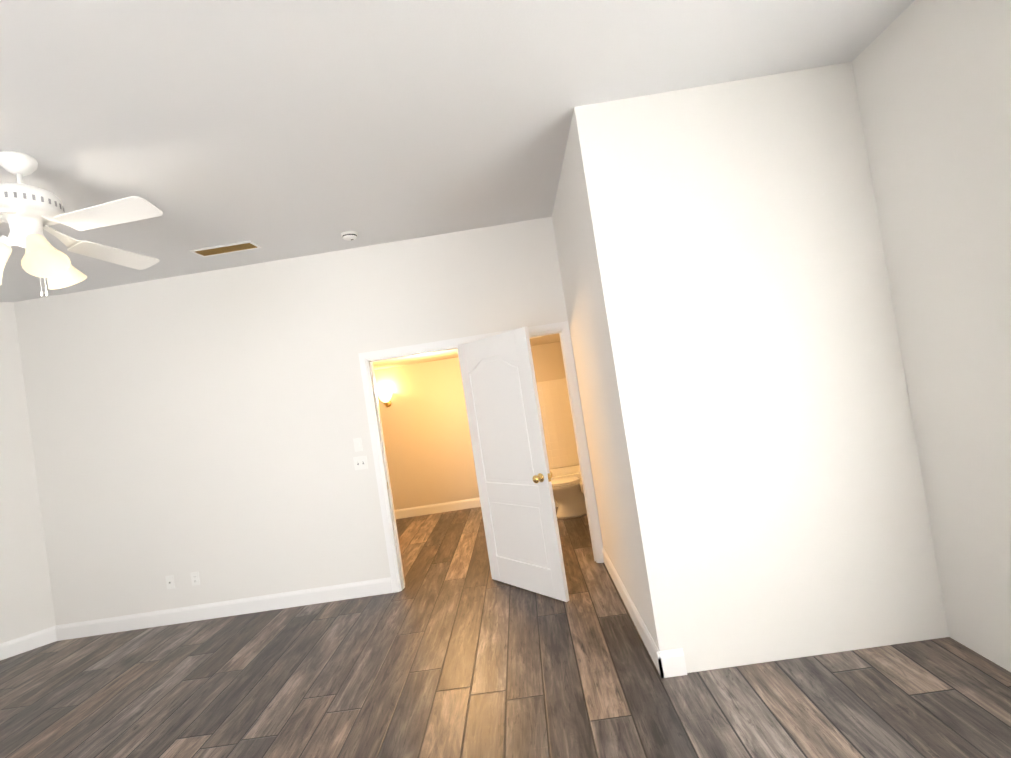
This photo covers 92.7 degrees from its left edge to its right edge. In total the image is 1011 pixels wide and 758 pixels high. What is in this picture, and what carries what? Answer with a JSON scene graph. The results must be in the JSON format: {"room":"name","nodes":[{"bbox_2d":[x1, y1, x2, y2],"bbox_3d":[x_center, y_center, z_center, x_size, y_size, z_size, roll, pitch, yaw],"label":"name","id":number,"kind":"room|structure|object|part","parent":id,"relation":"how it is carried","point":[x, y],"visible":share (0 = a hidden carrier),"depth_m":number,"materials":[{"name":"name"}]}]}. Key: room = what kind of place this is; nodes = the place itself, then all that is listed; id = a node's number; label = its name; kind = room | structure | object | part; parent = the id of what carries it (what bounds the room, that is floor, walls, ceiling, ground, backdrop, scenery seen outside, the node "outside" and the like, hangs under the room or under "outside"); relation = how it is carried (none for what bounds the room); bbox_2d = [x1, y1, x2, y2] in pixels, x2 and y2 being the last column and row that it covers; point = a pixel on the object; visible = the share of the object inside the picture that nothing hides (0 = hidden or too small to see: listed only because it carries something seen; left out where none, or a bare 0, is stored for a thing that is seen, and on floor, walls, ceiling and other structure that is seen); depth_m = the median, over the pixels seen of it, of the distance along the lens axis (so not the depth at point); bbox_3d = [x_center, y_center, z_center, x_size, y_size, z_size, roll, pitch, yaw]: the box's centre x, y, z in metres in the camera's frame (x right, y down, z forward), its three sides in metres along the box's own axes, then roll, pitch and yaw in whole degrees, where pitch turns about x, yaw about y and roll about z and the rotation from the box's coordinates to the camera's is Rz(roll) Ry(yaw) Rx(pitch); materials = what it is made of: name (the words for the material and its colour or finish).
{"room":"empty bedroom","nodes":[
{"label":"empty bedroom","id":0,"kind":"room"},
{"bbox_2d":[0,302,55,643],"bbox_3d":[-4.361,0.833,4.114,0.355,3.030,0.355,-9,-1,1],"label":"wall","id":1,"kind":"structure","parent":0,"point":[26,604],"depth_m":4.21,"materials":[{"name":"white paint"}]},
{"bbox_2d":[0,626,56,660],"bbox_3d":[-4.138,2.265,4.080,0.502,0.130,0.014,-7,-2,-44],"label":"baseboard","id":2,"kind":"structure","parent":1,"relation":"attached to","point":[17,646],"depth_m":4.12,"materials":[{"name":"white wood"}]},
{"bbox_2d":[14,217,567,624],"bbox_3d":[-1.889,0.462,4.300,5.345,3.030,0.120,-9,-1,1],"label":"wall","id":3,"kind":"structure","parent":0,"point":[208,426],"depth_m":4.25,"materials":[{"name":"white paint"}]},
{"bbox_2d":[165,575,174,588],"bbox_3d":[-2.949,1.788,4.236,0.070,0.115,0.012,-9,-1,1],"label":"electrical outlet","id":4,"kind":"object","parent":3,"relation":"attached to","point":[170,584],"visible":1,"depth_m":4.24,"materials":[{"name":"white plastic"}]},
{"bbox_2d":[190,572,199,585],"bbox_3d":[-2.725,1.754,4.234,0.070,0.115,0.008,-9,-1,1],"label":"electrical outlet","id":5,"kind":"object","parent":3,"relation":"attached to","point":[195,580],"visible":1,"depth_m":4.23,"materials":[{"name":"white plastic"}]},
{"bbox_2d":[55,577,392,640],"bbox_3d":[-2.478,2.016,4.220,3.019,0.130,0.014,-9,-1,1],"label":"baseboard","id":6,"kind":"structure","parent":3,"relation":"attached to","point":[227,608],"depth_m":4.21,"materials":[{"name":"white wood"}]},
{"bbox_2d":[353,438,362,451],"bbox_3d":[-1.292,0.577,4.220,0.070,0.115,0.008,-9,-1,1],"label":"light switch","id":7,"kind":"object","parent":3,"relation":"attached to","point":[357,444],"visible":1,"depth_m":4.22,"materials":[{"name":"white plastic"}]},
{"bbox_2d":[353,456,367,469],"bbox_3d":[-1.268,0.735,4.214,0.116,0.115,0.014,-9,-1,1],"label":"light switch","id":8,"kind":"object","parent":3,"relation":"attached to","point":[360,462],"visible":1,"depth_m":4.22,"materials":[{"name":"white plastic"}]},
{"bbox_2d":[367,345,458,590],"bbox_3d":[-0.658,0.775,4.267,0.825,2.040,0.128,-9,-1,1],"label":"lining","id":9,"kind":"object","parent":3,"relation":"attached to","point":[386,473],"depth_m":4.24,"materials":[{"name":"white wood"}]},
{"bbox_2d":[457,327,568,601],"bbox_3d":[0.023,0.663,3.838,0.175,2.020,0.860,-8,-2,-41],"label":"door","id":10,"kind":"structure","parent":9,"relation":"attached to","point":[521,528],"depth_m":3.77,"materials":[{"name":"white wood"}]},
{"bbox_3d":[0.235,0.731,3.529,0.070,0.066,0.066,-8,-2,-41],"label":"knob","id":11,"kind":"part","parent":10,"relation":"part of","materials":[{"name":"gold metal"}]},
{"bbox_2d":[358,321,603,592],"bbox_3d":[-0.215,0.675,4.189,1.859,2.102,0.016,-9,-1,1],"label":"door frame","id":12,"kind":"structure","parent":3,"relation":"attached to","point":[365,356],"depth_m":4.19,"materials":[{"name":"white wood"}]},
{"bbox_2d":[529,329,597,562],"bbox_3d":[0.271,0.634,4.248,0.765,2.040,0.128,-9,-1,1],"label":"lining","id":13,"kind":"object","parent":3,"relation":"attached to","point":[560,332],"depth_m":4.20,"materials":[{"name":"white wood"}]},
{"bbox_2d":[0,0,914,301],"bbox_3d":[-1.518,-1.234,1.609,6.940,0.100,5.540,-9,-1,1],"label":"ceiling","id":14,"kind":"structure","parent":0,"point":[284,128],"depth_m":2.27,"materials":[{"name":"white paint"}]},
{"bbox_2d":[0,151,64,247],"bbox_3d":[-2.283,-0.836,2.281,0.286,0.430,0.286,-9,-1,1],"label":"ceiling fan","id":15,"kind":"object","parent":14,"relation":"hanging from","point":[26,217],"visible":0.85,"depth_m":2.23,"materials":[{"name":"white metal"}]},
{"bbox_2d":[0,231,47,295],"bbox_3d":[-2.235,-0.528,2.294,0.193,0.296,0.175,-9,-1,1],"label":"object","id":16,"kind":"object","parent":15,"relation":"attached to","point":[4,240],"visible":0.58,"depth_m":2.23,"materials":[{"name":"white metal"}]},
{"bbox_2d":[0,234,86,288],"bbox_3d":[-2.238,-0.549,2.314,0.462,0.204,0.426,-9,-1,1],"label":"shades","id":17,"kind":"object","parent":16,"relation":"attached to","point":[43,257],"visible":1,"depth_m":2.23,"materials":[{"name":"white glass"}]},
{"bbox_2d":[4,192,64,212],"bbox_3d":[-2.279,-0.811,2.280,0.288,0.025,0.289,-9,-1,1],"label":"ceiling fan slots","id":18,"kind":"object","parent":15,"relation":"attached to","point":[24,196],"visible":0.5,"depth_m":2.21,"materials":[{"name":"grey"}]},
{"bbox_2d":[0,196,162,236],"bbox_3d":[-1.983,-0.759,2.151,0.738,0.087,0.437,-9,-1,7],"label":"blade","id":19,"kind":"object","parent":15,"relation":"attached to","point":[128,209],"depth_m":2.22,"materials":[{"name":"white wood"}]},
{"bbox_3d":[-2.153,-0.740,2.172,0.199,0.073,0.396,-10,-2,43],"label":"ceiling fan blade bracket","id":20,"kind":"part","parent":19,"relation":"part of","materials":[{"name":"white metal"}]},
{"bbox_2d":[54,235,158,269],"bbox_3d":[-2.209,-0.715,2.650,0.149,0.087,0.586,-9,-1,10],"label":"blade","id":21,"kind":"object","parent":15,"relation":"attached to","point":[87,248],"depth_m":2.66,"materials":[{"name":"white wood"}]},
{"bbox_3d":[-2.244,-0.720,2.478,0.089,0.073,0.222,-9,-1,22],"label":"ceiling fan blade bracket","id":22,"kind":"part","parent":21,"relation":"part of","materials":[{"name":"white metal"}]},
{"bbox_2d":[189,241,261,256],"bbox_3d":[-2.206,-1.026,3.813,0.485,0.014,0.170,-9,-1,1],"label":"ceiling vent","id":23,"kind":"object","parent":14,"relation":"in","point":[226,249],"depth_m":3.80,"materials":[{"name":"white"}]},
{"bbox_2d":[341,231,357,240],"bbox_3d":[-1.260,-1.153,3.899,0.132,0.044,0.132,-9,-1,1],"label":"smoke detector","id":24,"kind":"object","parent":14,"relation":"attached to","point":[349,235],"visible":1,"depth_m":3.86,"materials":[{"name":"white plastic"}]},
{"bbox_2d":[373,333,559,369],"bbox_3d":[-1.068,-0.328,5.635,3.950,0.100,2.560,-9,-1,1],"label":"ceiling","id":25,"kind":"structure","parent":0,"point":[437,356],"depth_m":6.24,"materials":[{"name":"beige paint"}]},
{"bbox_2d":[374,342,573,509],"bbox_3d":[-0.933,0.372,6.960,4.190,3.030,0.120,-9,-1,1],"label":"wall","id":26,"kind":"structure","parent":0,"point":[427,439],"depth_m":6.89,"materials":[{"name":"beige paint"}]},
{"bbox_2d":[378,393,391,406],"bbox_3d":[-1.695,0.306,6.834,0.208,0.195,0.208,-9,-1,1],"label":"sconce","id":27,"kind":"object","parent":26,"relation":"attached to","point":[385,398],"visible":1,"depth_m":6.78,"materials":[{"name":"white glass"}]},
{"bbox_2d":[394,497,480,518],"bbox_3d":[-1.484,1.921,6.879,2.400,0.130,0.014,-9,-1,1],"label":"baseboard","id":28,"kind":"structure","parent":26,"relation":"attached to","point":[437,508],"depth_m":6.86,"materials":[{"name":"white wood"}]},
{"bbox_2d":[536,378,578,468],"bbox_3d":[0.320,0.688,6.540,1.550,1.238,0.650,-9,-1,1],"label":"tiled wall","id":29,"kind":"structure","parent":26,"relation":"attached to","point":[557,422],"depth_m":6.85,"materials":[{"name":"beige tile"}]},
{"bbox_2d":[0,507,1010,757],"bbox_3d":[-1.017,1.883,2.884,6.940,0.100,8.220,-9,-1,1],"label":"floor","id":30,"kind":"structure","parent":0,"point":[452,649],"depth_m":2.70,"materials":[{"name":"brown wood"}]},
{"bbox_2d":[549,465,583,506],"bbox_3d":[0.449,1.491,6.522,1.524,0.385,0.628,-9,-1,1],"label":"bathtub","id":31,"kind":"object","parent":30,"relation":"on","point":[574,470],"visible":0.02,"depth_m":6.75,"materials":[{"name":"white ceramic"}]},
{"bbox_2d":[551,476,586,518],"bbox_3d":[0.790,1.216,5.719,0.730,0.795,0.450,-9,-1,1],"label":"toilet","id":32,"kind":"object","parent":30,"relation":"on","point":[568,494],"visible":0.48,"depth_m":5.62,"materials":[{"name":"white ceramic"}]},
{"bbox_2d":[552,103,681,650],"bbox_3d":[0.672,0.054,3.361,0.120,3.030,1.650,-9,-1,1],"label":"wall","id":33,"kind":"structure","parent":0,"point":[612,403],"depth_m":2.66,"materials":[{"name":"white paint"}]},
{"bbox_2d":[602,548,663,677],"bbox_3d":[0.824,1.497,3.326,0.014,0.130,1.664,-9,-1,1],"label":"baseboard","id":34,"kind":"structure","parent":33,"relation":"attached to","point":[647,639],"depth_m":3.01,"materials":[{"name":"white wood"}]},
{"bbox_2d":[597,62,948,672],"bbox_3d":[1.383,-0.070,2.581,1.355,3.030,0.120,-9,-1,1],"label":"wall","id":35,"kind":"structure","parent":0,"point":[790,487],"depth_m":2.52,"materials":[{"name":"white paint"}]},
{"bbox_2d":[657,648,686,677],"bbox_3d":[0.863,1.474,2.500,0.134,0.130,0.014,-9,-1,1],"label":"baseboard","id":36,"kind":"structure","parent":35,"relation":"attached to","point":[673,663],"depth_m":2.49,"materials":[{"name":"white wood"}]},
{"bbox_2d":[852,0,1010,671],"bbox_3d":[2.069,-0.213,0.742,0.120,3.030,3.770,-9,-1,1],"label":"wall","id":37,"kind":"structure","parent":0,"point":[933,81],"depth_m":2.18,"materials":[{"name":"white paint"}]}
]}

